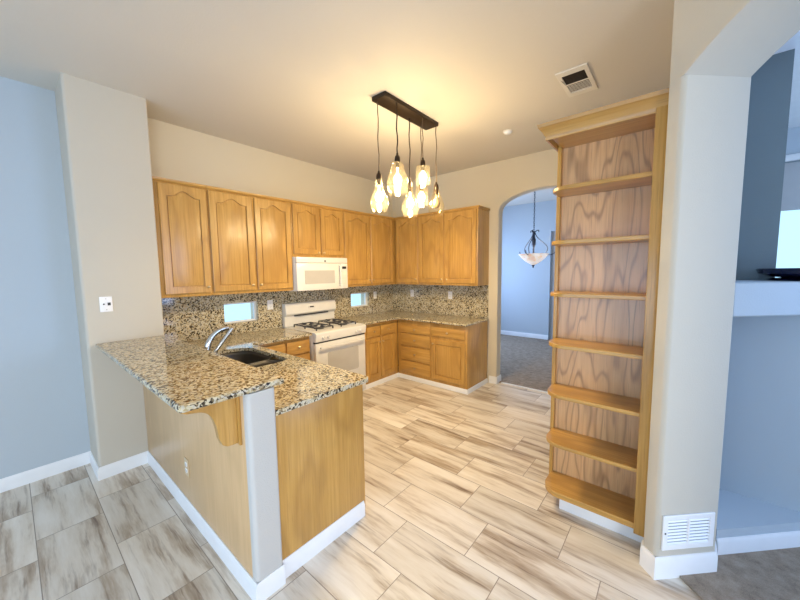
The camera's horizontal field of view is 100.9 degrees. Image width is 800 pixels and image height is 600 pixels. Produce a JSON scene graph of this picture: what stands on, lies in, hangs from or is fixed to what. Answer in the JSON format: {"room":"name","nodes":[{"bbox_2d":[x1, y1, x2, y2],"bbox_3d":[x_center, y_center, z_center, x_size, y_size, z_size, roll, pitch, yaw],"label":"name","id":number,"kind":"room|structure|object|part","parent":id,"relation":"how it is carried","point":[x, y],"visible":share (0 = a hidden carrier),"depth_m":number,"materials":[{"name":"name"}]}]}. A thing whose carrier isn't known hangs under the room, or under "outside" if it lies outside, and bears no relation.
{"room":"kitchen","nodes":[
{"label":"kitchen","id":0,"kind":"room"},
{"bbox_2d":[55,73,163,466],"bbox_3d":[-2.347,-0.125,2.755,0.384,3.010,0.493,4,7,40],"label":"wall","id":1,"kind":"structure","parent":0,"point":[104,132],"depth_m":2.58,"materials":[{"name":"paint"}]},
{"bbox_2d":[99,296,112,311],"bbox_3d":[-2.266,0.033,2.550,0.015,0.118,0.076,4,7,40],"label":"wall outlet","id":2,"kind":"object","parent":1,"relation":"attached to","point":[106,305],"visible":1,"depth_m":2.55,"materials":[{"name":"white plastic"}]},
{"bbox_2d":[0,76,391,478],"bbox_3d":[-2.482,-0.146,3.016,0.160,3.010,7.440,4,7,40],"label":"wall","id":3,"kind":"structure","parent":0,"point":[44,420],"depth_m":2.59,"materials":[{"name":"paint"}]},
{"bbox_2d":[0,451,89,492],"bbox_3d":[-3.644,1.455,1.612,0.013,0.100,3.160,4,7,40],"label":"baseboard","id":4,"kind":"structure","parent":3,"relation":"attached to","point":[26,477],"depth_m":2.60,"materials":[{"name":"white paint"}]},
{"bbox_2d":[152,176,211,297],"bbox_3d":[-2.059,-0.550,3.074,0.371,1.033,0.420,4,7,40],"label":"upper cabinet","id":5,"kind":"object","parent":3,"relation":"attached to","point":[181,218],"visible":0.9,"depth_m":2.96,"materials":[{"name":"brown wood"}]},
{"bbox_3d":[-2.077,-1.051,3.039,0.341,0.028,0.420,4,7,40],"label":"moulding","id":6,"kind":"part","parent":5,"relation":"part of","materials":[{"name":"brown wood"}]},
{"bbox_2d":[224,301,255,323],"bbox_3d":[-1.830,0.136,3.760,0.040,0.226,0.373,4,7,40],"label":"window","id":7,"kind":"structure","parent":3,"relation":"in","point":[252,302],"depth_m":3.82,"materials":[{"name":"white paint"}]},
{"bbox_2d":[206,185,292,294],"bbox_3d":[-1.640,-0.600,3.570,0.371,1.033,0.877,4,7,40],"label":"upper cabinet","id":8,"kind":"object","parent":3,"relation":"attached to","point":[250,246],"visible":0.99,"depth_m":3.41,"materials":[{"name":"brown wood"}]},
{"bbox_3d":[-1.668,-0.569,3.306,0.020,0.960,0.413,4,7,40],"label":"door","id":9,"kind":"part","parent":8,"relation":"part of","materials":[{"name":"brown wood"}]},
{"bbox_3d":[-1.658,-1.101,3.535,0.341,0.028,0.877,4,7,40],"label":"moulding","id":10,"kind":"part","parent":8,"relation":"part of","materials":[{"name":"brown wood"}]},
{"bbox_3d":[-1.386,-0.603,3.641,0.020,0.960,0.412,4,7,40],"label":"door","id":11,"kind":"part","parent":8,"relation":"part of","materials":[{"name":"brown wood"}]},
{"bbox_2d":[162,284,393,341],"bbox_3d":[-1.213,0.073,4.405,0.019,0.463,3.445,4,7,40],"label":"backsplash","id":12,"kind":"structure","parent":3,"relation":"attached to","point":[185,319],"depth_m":3.80,"materials":[{"name":"beige stone"}]},
{"bbox_2d":[267,300,272,309],"bbox_3d":[-1.558,0.058,3.970,0.009,0.115,0.070,4,7,40],"label":"wall outlet","id":13,"kind":"object","parent":12,"relation":"attached to","point":[269,302],"visible":1,"depth_m":3.97,"materials":[{"name":"white plastic"}]},
{"bbox_2d":[290,200,342,257],"bbox_3d":[-1.112,-0.858,4.181,0.371,0.641,0.767,4,7,40],"label":"upper cabinet","id":14,"kind":"object","parent":3,"relation":"attached to","point":[316,230],"visible":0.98,"depth_m":4.04,"materials":[{"name":"brown wood"}]},
{"bbox_3d":[-1.116,-0.831,3.946,0.020,0.568,0.367,4,7,40],"label":"door","id":15,"kind":"part","parent":14,"relation":"part of","materials":[{"name":"brown wood"}]},
{"bbox_3d":[-1.128,-1.164,4.164,0.341,0.028,0.767,4,7,40],"label":"moulding","id":16,"kind":"part","parent":14,"relation":"part of","materials":[{"name":"brown wood"}]},
{"bbox_2d":[291,257,347,290],"bbox_3d":[-1.068,-0.334,4.196,0.427,0.399,0.762,4,7,40],"label":"microwave","id":17,"kind":"object","parent":14,"relation":"attached to","point":[309,273],"visible":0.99,"depth_m":4.03,"materials":[{"name":"white plastic"}]},
{"bbox_3d":[-0.991,-0.288,4.059,0.039,0.326,0.645,4,7,40],"label":"door","id":18,"kind":"part","parent":17,"relation":"part of","materials":[{"name":"white plastic"}]},
{"bbox_3d":[-0.956,-0.492,4.086,0.039,0.068,0.762,4,7,40],"label":"panel","id":19,"kind":"part","parent":17,"relation":"part of","materials":[{"name":"white plastic"}]},
{"bbox_3d":[-0.769,-0.316,4.260,0.048,0.274,0.022,4,7,40],"label":"door handle","id":20,"kind":"part","parent":17,"relation":"part of","materials":[{"name":"white plastic"}]},
{"bbox_3d":[-0.745,-0.317,4.351,0.039,0.326,0.114,4,7,40],"label":"control panel","id":21,"kind":"part","parent":17,"relation":"part of","materials":[{"name":"white plastic"}]},
{"bbox_3d":[-0.872,-0.860,4.235,0.020,0.568,0.347,4,7,40],"label":"door","id":22,"kind":"part","parent":14,"relation":"part of","materials":[{"name":"brown wood"}]},
{"bbox_2d":[351,292,366,306],"bbox_3d":[-0.666,-0.007,5.139,0.040,0.219,0.368,4,7,40],"label":"window","id":23,"kind":"structure","parent":3,"relation":"in","point":[365,294],"depth_m":5.25,"materials":[{"name":"white paint"}]},
{"bbox_2d":[342,209,395,286],"bbox_3d":[-0.421,-0.745,5.014,0.371,1.033,1.368,4,7,40],"label":"upper cabinet","id":24,"kind":"object","parent":3,"relation":"attached to","point":[369,240],"visible":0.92,"depth_m":4.75,"materials":[{"name":"brown wood"}]},
{"bbox_3d":[-0.589,-0.698,4.585,0.020,0.960,0.466,4,7,40],"label":"door","id":25,"kind":"part","parent":24,"relation":"part of","materials":[{"name":"brown wood"}]},
{"bbox_3d":[-0.439,-1.246,4.979,0.341,0.028,1.368,4,7,40],"label":"moulding","id":26,"kind":"part","parent":24,"relation":"part of","materials":[{"name":"brown wood"}]},
{"bbox_3d":[-0.272,-0.735,4.960,0.020,0.960,0.466,4,7,40],"label":"door","id":27,"kind":"part","parent":24,"relation":"part of","materials":[{"name":"brown wood"}]},
{"bbox_2d":[157,386,282,583],"bbox_3d":[-1.373,0.901,2.216,1.893,1.036,0.139,4,7,40],"label":"wall","id":28,"kind":"structure","parent":0,"point":[258,406],"depth_m":1.59,"materials":[{"name":"white paint"}]},
{"bbox_2d":[89,451,285,599],"bbox_3d":[-1.610,1.372,2.248,2.278,0.100,0.466,4,7,40],"label":"baseboard","id":29,"kind":"structure","parent":28,"relation":"attached to","point":[269,585],"depth_m":1.99,"materials":[{"name":"white paint"}]},
{"bbox_2d":[95,335,283,412],"bbox_3d":[-1.447,0.376,2.087,1.894,0.031,0.465,4,7,40],"label":"bar","id":30,"kind":"object","parent":28,"relation":"on","point":[186,376],"visible":1,"depth_m":1.77,"materials":[{"name":"beige stone"}]},
{"bbox_2d":[143,385,252,577],"bbox_3d":[-1.431,0.856,2.177,1.848,0.936,0.011,4,7,40],"label":"oak panel","id":31,"kind":"object","parent":28,"relation":"attached to","point":[216,486],"visible":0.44,"depth_m":1.92,"materials":[{"name":"brown wood"}]},
{"bbox_2d":[184,457,189,476],"bbox_3d":[-1.389,1.088,2.151,0.070,0.115,0.009,4,7,40],"label":"wall outlet","id":32,"kind":"object","parent":31,"relation":"attached to","point":[186,462],"visible":1,"depth_m":2.14,"materials":[{"name":"white plastic"}]},
{"bbox_2d":[180,396,241,446],"bbox_3d":[-0.861,0.570,1.496,0.072,0.262,0.247,4,7,40],"label":"corbel","id":33,"kind":"object","parent":31,"relation":"attached to","point":[225,416],"visible":0.66,"depth_m":1.53,"materials":[{"name":"brown wood"}]},
{"bbox_3d":[-0.785,0.561,1.586,0.072,0.262,0.012,4,7,40],"label":"mounting plate","id":34,"kind":"part","parent":33,"relation":"part of","materials":[{"name":"brown wood"}]},
{"bbox_2d":[0,0,673,185],"bbox_3d":[0.143,-1.542,0.660,6.850,0.120,7.440,4,7,40],"label":"ceiling","id":35,"kind":"structure","parent":0,"point":[295,79],"depth_m":2.25,"materials":[{"name":"paint"}]},
{"bbox_2d":[372,91,439,207],"bbox_3d":[0.090,-1.222,2.970,0.277,0.924,0.864,4,7,40],"label":"pendant light","id":36,"kind":"object","parent":35,"relation":"hanging from","point":[386,100],"visible":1,"depth_m":2.93,"materials":[{"name":"brown metal"}]},
{"bbox_3d":[-0.180,-1.343,2.722,0.015,0.565,0.014,4,7,40],"label":"cord","id":37,"kind":"part","parent":36,"relation":"part of","materials":[{"name":"black rubber"}]},
{"bbox_2d":[376,171,381,185],"bbox_3d":[-0.174,-0.948,2.757,0.072,0.258,0.072,4,7,40],"label":"socket","id":38,"kind":"object","parent":36,"relation":"attached to","point":[378,176],"depth_m":2.74,"materials":[{"name":"brown metal"}]},
{"bbox_2d":[394,153,399,167],"bbox_3d":[-0.021,-1.099,2.773,0.072,0.263,0.072,4,7,40],"label":"socket","id":39,"kind":"object","parent":36,"relation":"attached to","point":[397,158],"depth_m":2.75,"materials":[{"name":"brown metal"}]},
{"bbox_3d":[-0.025,-1.422,2.744,0.017,0.415,0.017,-3,6,-27],"label":"cord","id":40,"kind":"part","parent":36,"relation":"part of","materials":[{"name":"brown metal"}]},
{"bbox_3d":[0.088,-1.382,3.039,0.018,0.550,0.015,4,7,40],"label":"cord","id":41,"kind":"part","parent":36,"relation":"part of","materials":[{"name":"brown metal"}]},
{"bbox_2d":[407,179,412,191],"bbox_3d":[0.094,-0.992,3.074,0.072,0.263,0.072,4,7,40],"label":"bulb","id":42,"kind":"object","parent":36,"relation":"attached to","point":[409,185],"depth_m":3.05,"materials":[{"name":"yellow glass"}]},
{"bbox_3d":[0.204,-1.413,3.174,0.015,0.515,0.013,1,5,17],"label":"cord","id":43,"kind":"part","parent":36,"relation":"part of","materials":[{"name":"black rubber"}]},
{"bbox_2d":[419,179,423,191],"bbox_3d":[0.209,-1.064,3.206,0.072,0.216,0.072,4,7,40],"label":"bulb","id":44,"kind":"object","parent":36,"relation":"attached to","point":[421,184],"depth_m":3.19,"materials":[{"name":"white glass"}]},
{"bbox_2d":[420,158,424,171],"bbox_3d":[0.211,-1.201,3.042,0.072,0.214,0.072,4,7,40],"label":"socket","id":45,"kind":"object","parent":36,"relation":"attached to","point":[422,164],"depth_m":3.02,"materials":[{"name":"brown metal"}]},
{"bbox_3d":[0.207,-1.474,3.018,0.016,0.365,0.014,4,7,40],"label":"cord","id":46,"kind":"part","parent":36,"relation":"part of","materials":[{"name":"black rubber"}]},
{"bbox_3d":[0.349,-1.404,3.193,0.015,0.540,0.014,4,7,40],"label":"cord","id":47,"kind":"part","parent":36,"relation":"part of","materials":[{"name":"black rubber"}]},
{"bbox_2d":[433,182,439,207],"bbox_3d":[0.355,-1.024,3.227,0.072,0.253,0.072,4,7,40],"label":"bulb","id":48,"kind":"object","parent":36,"relation":"attached to","point":[436,203],"depth_m":3.21,"materials":[{"name":"yellow glass"}]},
{"bbox_2d":[503,129,512,134],"bbox_3d":[1.111,-1.723,3.408,0.104,0.032,0.104,4,7,40],"label":"ceiling sensor","id":49,"kind":"object","parent":35,"relation":"attached to","point":[508,131],"visible":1,"depth_m":3.38,"materials":[{"name":"white paint"}]},
{"bbox_2d":[555,63,597,97],"bbox_3d":[1.346,-1.657,2.508,0.210,0.010,0.420,4,7,40],"label":"ceiling vent","id":50,"kind":"object","parent":35,"relation":"in","point":[577,80],"visible":1,"depth_m":2.49,"materials":[{"name":"white plastic"}]},
{"bbox_2d":[0,334,799,599],"bbox_3d":[1.516,1.445,2.137,7.560,0.132,11.000,4,7,40],"label":"floor","id":51,"kind":"structure","parent":0,"point":[459,506],"depth_m":2.01,"materials":[{"name":"beige tile"}]},
{"bbox_2d":[258,336,309,359],"bbox_3d":[-1.446,0.848,3.681,0.619,0.884,0.693,4,7,40],"label":"base cabinet","id":52,"kind":"object","parent":51,"relation":"on","point":[299,347],"visible":0.11,"depth_m":3.58,"materials":[{"name":"brown wood"}]},
{"bbox_3d":[-1.313,0.540,3.390,0.020,0.145,0.288,4,7,40],"label":"drawer","id":53,"kind":"part","parent":52,"relation":"part of","materials":[{"name":"brown wood"}]},
{"bbox_3d":[-1.115,0.517,3.625,0.020,0.145,0.285,4,7,40],"label":"drawer","id":54,"kind":"part","parent":52,"relation":"part of","materials":[{"name":"brown wood"}]},
{"bbox_3d":[-1.113,0.699,3.641,0.020,0.180,0.285,4,7,40],"label":"drawer","id":55,"kind":"part","parent":52,"relation":"part of","materials":[{"name":"brown wood"}]},
{"bbox_2d":[271,357,364,559],"bbox_3d":[-1.017,0.953,2.441,1.584,0.884,0.644,4,7,40],"label":"base cabinet","id":56,"kind":"object","parent":51,"relation":"on","point":[320,443],"visible":0.38,"depth_m":1.87,"materials":[{"name":"brown wood"}]},
{"bbox_2d":[187,327,367,415],"bbox_3d":[-1.041,0.456,2.869,2.248,0.029,1.344,4,7,40],"label":"countertop","id":57,"kind":"structure","parent":56,"relation":"on","point":[306,381],"depth_m":2.26,"materials":[{"name":"beige stone"}]},
{"bbox_2d":[204,326,233,352],"bbox_3d":[-1.352,0.342,2.460,0.096,0.279,0.205,4,7,45],"label":"faucet","id":58,"kind":"object","parent":57,"relation":"on","point":[216,332],"visible":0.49,"depth_m":2.44,"materials":[{"name":"silver metal"}]},
{"bbox_3d":[-1.326,0.327,2.444,0.188,0.231,0.051,-4,6,-36],"label":"handle","id":59,"kind":"part","parent":58,"relation":"part of","materials":[{"name":"silver metal"}]},
{"bbox_2d":[220,351,283,366],"bbox_3d":[-1.266,0.578,2.689,0.766,0.174,0.411,4,7,40],"label":"sink","id":60,"kind":"object","parent":57,"relation":"in","point":[252,358],"visible":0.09,"depth_m":2.97,"materials":[{"name":"metal"}]},
{"bbox_3d":[-1.361,0.572,2.769,0.517,0.174,0.411,4,7,40],"label":"bowl","id":61,"kind":"part","parent":60,"relation":"part of","materials":[{"name":"black metal"}]},
{"bbox_3d":[-1.063,0.580,2.518,0.236,0.154,0.411,4,7,40],"label":"bowl","id":62,"kind":"part","parent":60,"relation":"part of","materials":[{"name":"black metal"}]},
{"bbox_2d":[282,501,364,577],"bbox_3d":[-0.421,1.384,1.940,0.014,0.100,0.583,4,7,40],"label":"baseboard","id":63,"kind":"structure","parent":56,"relation":"attached to","point":[298,558],"depth_m":1.90,"materials":[{"name":"white paint"}]},
{"bbox_2d":[282,299,365,389],"bbox_3d":[-0.933,0.619,4.200,0.713,1.176,0.772,4,7,40],"label":"gas range","id":64,"kind":"object","parent":51,"relation":"on","point":[338,343],"visible":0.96,"depth_m":4.10,"materials":[{"name":"white metal"}]},
{"bbox_2d":[283,320,365,342],"bbox_3d":[-0.946,0.380,4.187,0.688,0.114,0.772,4,7,40],"label":"cooktop","id":65,"kind":"object","parent":64,"relation":"in","point":[337,332],"depth_m":4.00,"materials":[{"name":"white metal"}]},
{"bbox_3d":[-0.712,0.758,4.028,0.046,0.582,0.764,4,7,40],"label":"oven door","id":66,"kind":"part","parent":64,"relation":"part of","materials":[{"name":"white metal"}]},
{"bbox_3d":[-0.680,0.522,3.977,0.048,0.030,0.676,4,7,40],"label":"door handle","id":67,"kind":"part","parent":64,"relation":"part of","materials":[{"name":"white metal"}]},
{"bbox_2d":[365,319,397,384],"bbox_3d":[-0.473,0.733,4.834,0.619,0.884,0.742,4,7,40],"label":"base cabinet","id":68,"kind":"object","parent":51,"relation":"on","point":[381,339],"visible":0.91,"depth_m":4.65,"materials":[{"name":"brown wood"}]},
{"bbox_3d":[-0.364,0.431,4.515,0.020,0.138,0.255,4,7,40],"label":"drawer","id":69,"kind":"part","parent":68,"relation":"part of","materials":[{"name":"brown wood"}]},
{"bbox_3d":[-0.365,0.807,4.541,0.020,0.565,0.275,4,7,40],"label":"door","id":70,"kind":"part","parent":68,"relation":"part of","materials":[{"name":"brown wood"}]},
{"bbox_3d":[-0.178,0.411,4.736,0.020,0.135,0.287,4,7,40],"label":"drawer","id":71,"kind":"part","parent":68,"relation":"part of","materials":[{"name":"brown wood"}]},
{"bbox_3d":[-0.173,0.784,4.769,0.020,0.565,0.287,4,7,40],"label":"door","id":72,"kind":"part","parent":68,"relation":"part of","materials":[{"name":"brown wood"}]},
{"bbox_2d":[340,310,488,326],"bbox_3d":[0.137,0.282,4.648,1.753,0.029,1.325,4,7,40],"label":"countertop","id":73,"kind":"structure","parent":68,"relation":"on","point":[373,318],"depth_m":4.72,"materials":[{"name":"stone"}]},
{"bbox_2d":[398,319,430,380],"bbox_3d":[0.370,0.711,4.955,0.598,0.884,0.619,4,7,40],"label":"base cabinet","id":74,"kind":"object","parent":51,"relation":"on","point":[414,337],"visible":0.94,"depth_m":4.72,"materials":[{"name":"brown wood"}]},
{"bbox_3d":[0.219,0.780,4.731,0.518,0.190,0.020,4,7,40],"label":"drawer","id":75,"kind":"part","parent":74,"relation":"part of","materials":[{"name":"brown wood"}]},
{"bbox_3d":[0.216,0.577,4.713,0.518,0.167,0.020,4,7,40],"label":"drawer","id":76,"kind":"part","parent":74,"relation":"part of","materials":[{"name":"brown wood"}]},
{"bbox_3d":[0.214,0.426,4.700,0.518,0.100,0.020,4,7,40],"label":"drawer","id":77,"kind":"part","parent":74,"relation":"part of","materials":[{"name":"brown wood"}]},
{"bbox_3d":[0.221,0.980,4.749,0.518,0.168,0.020,4,7,40],"label":"drawer","id":78,"kind":"part","parent":74,"relation":"part of","materials":[{"name":"brown wood"}]},
{"bbox_2d":[431,321,486,388],"bbox_3d":[0.813,0.738,4.584,0.555,0.884,0.619,4,7,40],"label":"base cabinet","id":79,"kind":"object","parent":51,"relation":"on","point":[458,353],"visible":0.94,"depth_m":4.37,"materials":[{"name":"brown wood"}]},
{"bbox_3d":[0.628,0.437,4.352,0.513,0.120,0.020,4,7,40],"label":"drawer","id":80,"kind":"part","parent":79,"relation":"part of","materials":[{"name":"brown wood"}]},
{"bbox_3d":[0.634,0.815,4.384,0.512,0.550,0.020,4,7,40],"label":"door","id":81,"kind":"part","parent":79,"relation":"part of","materials":[{"name":"brown wood"}]},
{"bbox_2d":[501,382,547,393],"bbox_3d":[1.826,1.185,4.304,1.050,0.016,0.030,4,7,40],"label":"trim","id":82,"kind":"structure","parent":51,"relation":"on","point":[501,382],"depth_m":4.42,"materials":[{"name":"white paint"}]},
{"bbox_2d":[392,149,557,381],"bbox_3d":[1.281,-0.422,4.603,3.860,3.180,0.140,4,7,40],"label":"wall","id":83,"kind":"structure","parent":0,"point":[493,186],"depth_m":4.54,"materials":[{"name":"beige paint"}]},
{"bbox_2d":[395,214,418,284],"bbox_3d":[0.196,-0.764,5.146,0.454,1.033,0.371,4,7,40],"label":"upper cabinet","id":84,"kind":"object","parent":83,"relation":"attached to","point":[406,227],"visible":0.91,"depth_m":5.01,"materials":[{"name":"brown wood"}]},
{"bbox_3d":[0.199,-1.266,5.113,0.454,0.028,0.341,4,7,40],"label":"moulding","id":85,"kind":"part","parent":84,"relation":"part of","materials":[{"name":"brown wood"}]},
{"bbox_2d":[363,373,487,394],"bbox_3d":[0.379,1.154,4.611,1.700,0.062,0.636,0,5,8],"label":"baseboard","id":86,"kind":"structure","parent":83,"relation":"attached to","point":[432,383],"depth_m":4.57,"materials":[{"name":"white paint"}]},
{"bbox_2d":[393,284,488,317],"bbox_3d":[0.560,-0.016,5.147,1.734,0.463,0.019,4,7,40],"label":"backsplash","id":87,"kind":"structure","parent":83,"relation":"attached to","point":[468,301],"depth_m":5.05,"materials":[{"name":"stone"}]},
{"bbox_2d":[448,291,451,298],"bbox_3d":[0.752,-0.072,4.959,0.070,0.115,0.009,4,7,40],"label":"wall outlet","id":88,"kind":"object","parent":87,"relation":"attached to","point":[449,292],"visible":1,"depth_m":4.96,"materials":[{"name":"white plastic"}]},
{"bbox_2d":[418,205,489,285],"bbox_3d":[0.741,-0.731,4.689,0.965,1.033,0.371,4,7,40],"label":"upper cabinet","id":89,"kind":"object","parent":83,"relation":"attached to","point":[453,243],"visible":1,"depth_m":4.49,"materials":[{"name":"brown wood"}]},
{"bbox_3d":[0.448,-0.725,4.741,0.427,0.960,0.020,4,7,40],"label":"door","id":90,"kind":"part","parent":89,"relation":"part of","materials":[{"name":"brown wood"}]},
{"bbox_3d":[0.745,-1.232,4.656,0.965,0.028,0.341,4,7,40],"label":"moulding","id":91,"kind":"part","parent":89,"relation":"part of","materials":[{"name":"brown wood"}]},
{"bbox_3d":[0.810,-0.703,4.438,0.467,0.960,0.020,4,7,40],"label":"door","id":92,"kind":"part","parent":89,"relation":"part of","materials":[{"name":"brown wood"}]},
{"bbox_2d":[489,374,500,383],"bbox_3d":[1.349,1.115,4.691,0.120,0.100,0.153,4,7,40],"label":"baseboard","id":93,"kind":"structure","parent":83,"relation":"attached to","point":[495,380],"depth_m":4.64,"materials":[{"name":"white paint"}]},
{"bbox_2d":[501,200,556,338],"bbox_3d":[3.334,-0.654,7.348,3.460,3.100,0.200,4,7,40],"label":"wall","id":94,"kind":"structure","parent":0,"point":[525,289],"depth_m":7.58,"materials":[{"name":"paint"}]},
{"bbox_2d":[501,330,547,339],"bbox_3d":[2.696,0.807,7.894,1.600,0.110,0.013,4,7,40],"label":"baseboard","id":95,"kind":"structure","parent":94,"relation":"attached to","point":[521,334],"depth_m":7.70,"materials":[{"name":"white paint"}]},
{"bbox_2d":[549,231,555,338],"bbox_3d":[3.712,-0.286,7.039,0.946,2.385,0.040,4,7,40],"label":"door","id":96,"kind":"structure","parent":94,"relation":"in","point":[554,232],"depth_m":7.30,"materials":[{"name":"wood"}]},
{"bbox_2d":[505,188,556,206],"bbox_3d":[2.298,-2.097,6.005,3.460,0.120,3.560,4,7,40],"label":"ceiling","id":97,"kind":"structure","parent":0,"point":[545,194],"depth_m":6.84,"materials":[{"name":"paint"}]},
{"bbox_2d":[518,191,554,267],"bbox_3d":[2.226,-1.262,5.522,0.627,1.454,0.606,4,7,40],"label":"chandelier","id":98,"kind":"object","parent":97,"relation":"hanging from","point":[533,258],"visible":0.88,"depth_m":5.53,"materials":[{"name":"white glass"}]},
{"bbox_3d":[2.267,-0.689,5.620,0.490,0.185,0.490,4,7,40],"label":"lamp shade","id":99,"kind":"part","parent":98,"relation":"part of","materials":[{"name":"white glass"}]},
{"bbox_3d":[2.264,-0.911,5.600,0.080,0.510,0.078,4,7,40],"label":"stem","id":100,"kind":"part","parent":98,"relation":"part of","materials":[{"name":"black metal"}]},
{"bbox_3d":[2.256,-1.560,5.542,0.021,0.827,0.020,-1,5,-5],"label":"chain","id":101,"kind":"part","parent":98,"relation":"part of","materials":[{"name":"black metal"}]},
{"bbox_2d":[670,0,688,82],"bbox_3d":[1.482,-1.302,1.565,0.288,0.553,0.424,4,7,40],"label":"wall","id":102,"kind":"structure","parent":0,"point":[680,16],"depth_m":1.51,"materials":[{"name":"paint"}]},
{"bbox_2d":[644,75,750,556],"bbox_3d":[1.504,0.196,1.702,0.288,2.457,0.415,4,7,40],"label":"wall pillar","id":103,"kind":"structure","parent":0,"point":[707,122],"depth_m":1.59,"materials":[{"name":"paint"}]},
{"bbox_2d":[639,539,717,579],"bbox_3d":[1.514,1.366,1.769,0.443,0.115,0.130,-1,5,-5],"label":"baseboard","id":104,"kind":"structure","parent":103,"relation":"attached to","point":[673,566],"depth_m":1.70,"materials":[{"name":"white paint"}]},
{"bbox_2d":[661,512,714,550],"bbox_3d":[1.474,1.182,1.690,0.284,0.186,0.014,-1,5,-5],"label":"return air grille","id":105,"kind":"object","parent":103,"relation":"attached to","point":[691,530],"visible":1,"depth_m":1.69,"materials":[{"name":"white metal"}]},
{"bbox_2d":[685,0,799,76],"bbox_3d":[1.644,0.118,-0.548,0.332,3.010,4.300,-1,5,-5],"label":"wall","id":106,"kind":"structure","parent":0,"point":[735,38],"depth_m":1.37,"materials":[{"name":"paint"}]},
{"bbox_2d":[715,488,799,540],"bbox_3d":[2.319,1.328,1.879,0.810,0.150,0.823,4,7,40],"label":"ledge","id":107,"kind":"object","parent":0,"point":[738,515],"depth_m":1.91,"materials":[{"name":"paint"}]},
{"bbox_2d":[716,531,799,554],"bbox_3d":[2.319,1.354,1.873,1.153,0.100,0.013,-1,5,-5],"label":"baseboard","id":108,"kind":"structure","parent":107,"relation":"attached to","point":[791,539],"depth_m":1.84,"materials":[{"name":"white paint"}]},
{"bbox_2d":[720,49,799,511],"bbox_3d":[2.694,-0.051,1.609,1.620,2.635,0.140,4,7,40],"label":"wall","id":109,"kind":"structure","parent":0,"point":[761,449],"depth_m":1.97,"materials":[{"name":"paint"}]},
{"bbox_2d":[733,280,799,316],"bbox_3d":[2.248,-0.012,1.777,0.715,0.180,0.784,4,7,40],"label":"niche ledge","id":110,"kind":"object","parent":109,"relation":"attached to","point":[752,298],"visible":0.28,"depth_m":1.72,"materials":[{"name":"paint"}]},
{"bbox_2d":[756,268,799,280],"bbox_3d":[2.274,-0.143,1.837,0.410,0.068,0.410,4,7,40],"label":"tv stand","id":111,"kind":"object","parent":110,"relation":"on","point":[781,274],"visible":0.96,"depth_m":1.81,"materials":[{"name":"black"}]},
{"bbox_2d":[773,31,799,128],"bbox_3d":[2.746,-1.306,0.200,3.450,0.115,5.150,4,7,40],"label":"ceiling","id":112,"kind":"structure","parent":0,"point":[794,42],"depth_m":2.15,"materials":[{"name":"white paint"}]},
{"bbox_2d":[785,126,799,162],"bbox_3d":[4.404,-0.058,2.278,3.460,2.785,0.160,4,7,40],"label":"wall","id":113,"kind":"structure","parent":0,"point":[793,137],"depth_m":2.87,"materials":[{"name":"paint"}]},
{"bbox_2d":[781,161,799,210],"bbox_3d":[4.062,-0.962,2.395,2.000,0.415,0.015,4,7,40],"label":"roman shade","id":114,"kind":"object","parent":113,"relation":"attached to","point":[790,194],"visible":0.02,"depth_m":2.90,"materials":[{"name":"white fabric"}]},
{"bbox_2d":[785,153,799,161],"bbox_3d":[4.036,-1.198,2.347,2.180,0.055,0.035,4,7,40],"label":"trim","id":115,"kind":"structure","parent":113,"relation":"attached to","point":[792,157],"depth_m":2.86,"materials":[{"name":"white paint"}]},
{"bbox_3d":[1.307,1.342,2.136,0.460,0.104,0.183,4,7,40],"label":"wall","id":116,"kind":"structure","parent":0,"visible":0},
{"bbox_2d":[559,499,643,542],"bbox_3d":[1.242,1.349,2.059,0.460,0.104,0.016,4,7,40],"label":"trim","id":117,"kind":"structure","parent":116,"relation":"attached to","point":[624,530],"depth_m":2.05,"materials":[{"name":"white paint"}]},
{"bbox_2d":[537,88,668,536],"bbox_3d":[1.184,0.121,2.026,0.623,2.367,0.315,4,7,40],"label":"bookcase","id":118,"kind":"object","parent":116,"relation":"on","point":[609,190],"visible":0.95,"depth_m":2.06,"materials":[{"name":"brown wood"}]},
{"bbox_3d":[1.080,0.115,2.291,0.022,2.315,0.046,4,7,40],"label":"post","id":119,"kind":"part","parent":118,"relation":"part of","materials":[{"name":"brown wood"}]},
{"bbox_3d":[1.228,1.268,2.130,0.542,0.036,0.245,4,7,40],"label":"shelf","id":120,"kind":"part","parent":118,"relation":"part of","materials":[{"name":"brown wood"}]},
{"bbox_3d":[1.223,0.939,2.101,0.542,0.024,0.245,4,7,40],"label":"shelf","id":121,"kind":"part","parent":118,"relation":"part of","materials":[{"name":"brown wood"}]},
{"bbox_3d":[1.219,0.616,2.072,0.542,0.024,0.245,4,7,40],"label":"shelf","id":122,"kind":"part","parent":118,"relation":"part of","materials":[{"name":"brown wood"}]},
{"bbox_3d":[1.215,0.293,2.043,0.542,0.024,0.245,4,7,40],"label":"shelf","id":123,"kind":"part","parent":118,"relation":"part of","materials":[{"name":"brown wood"}]},
{"bbox_3d":[1.210,-0.030,2.014,0.542,0.024,0.245,4,7,40],"label":"shelf","id":124,"kind":"part","parent":118,"relation":"part of","materials":[{"name":"brown wood"}]},
{"bbox_3d":[1.206,-0.353,1.985,0.542,0.024,0.245,4,7,40],"label":"shelf","id":125,"kind":"part","parent":118,"relation":"part of","materials":[{"name":"brown wood"}]},
{"bbox_3d":[1.202,-0.676,1.957,0.542,0.024,0.245,4,7,40],"label":"shelf","id":126,"kind":"part","parent":118,"relation":"part of","materials":[{"name":"brown wood"}]},
{"bbox_3d":[1.169,-1.012,1.925,0.623,0.090,0.315,4,7,40],"label":"crown moulding","id":127,"kind":"part","parent":118,"relation":"part of","materials":[{"name":"brown wood"}]},
{"bbox_3d":[1.301,0.112,2.123,0.531,2.345,0.016,4,7,40],"label":"panel","id":128,"kind":"part","parent":118,"relation":"part of","materials":[{"name":"brown wood"}]}
]}

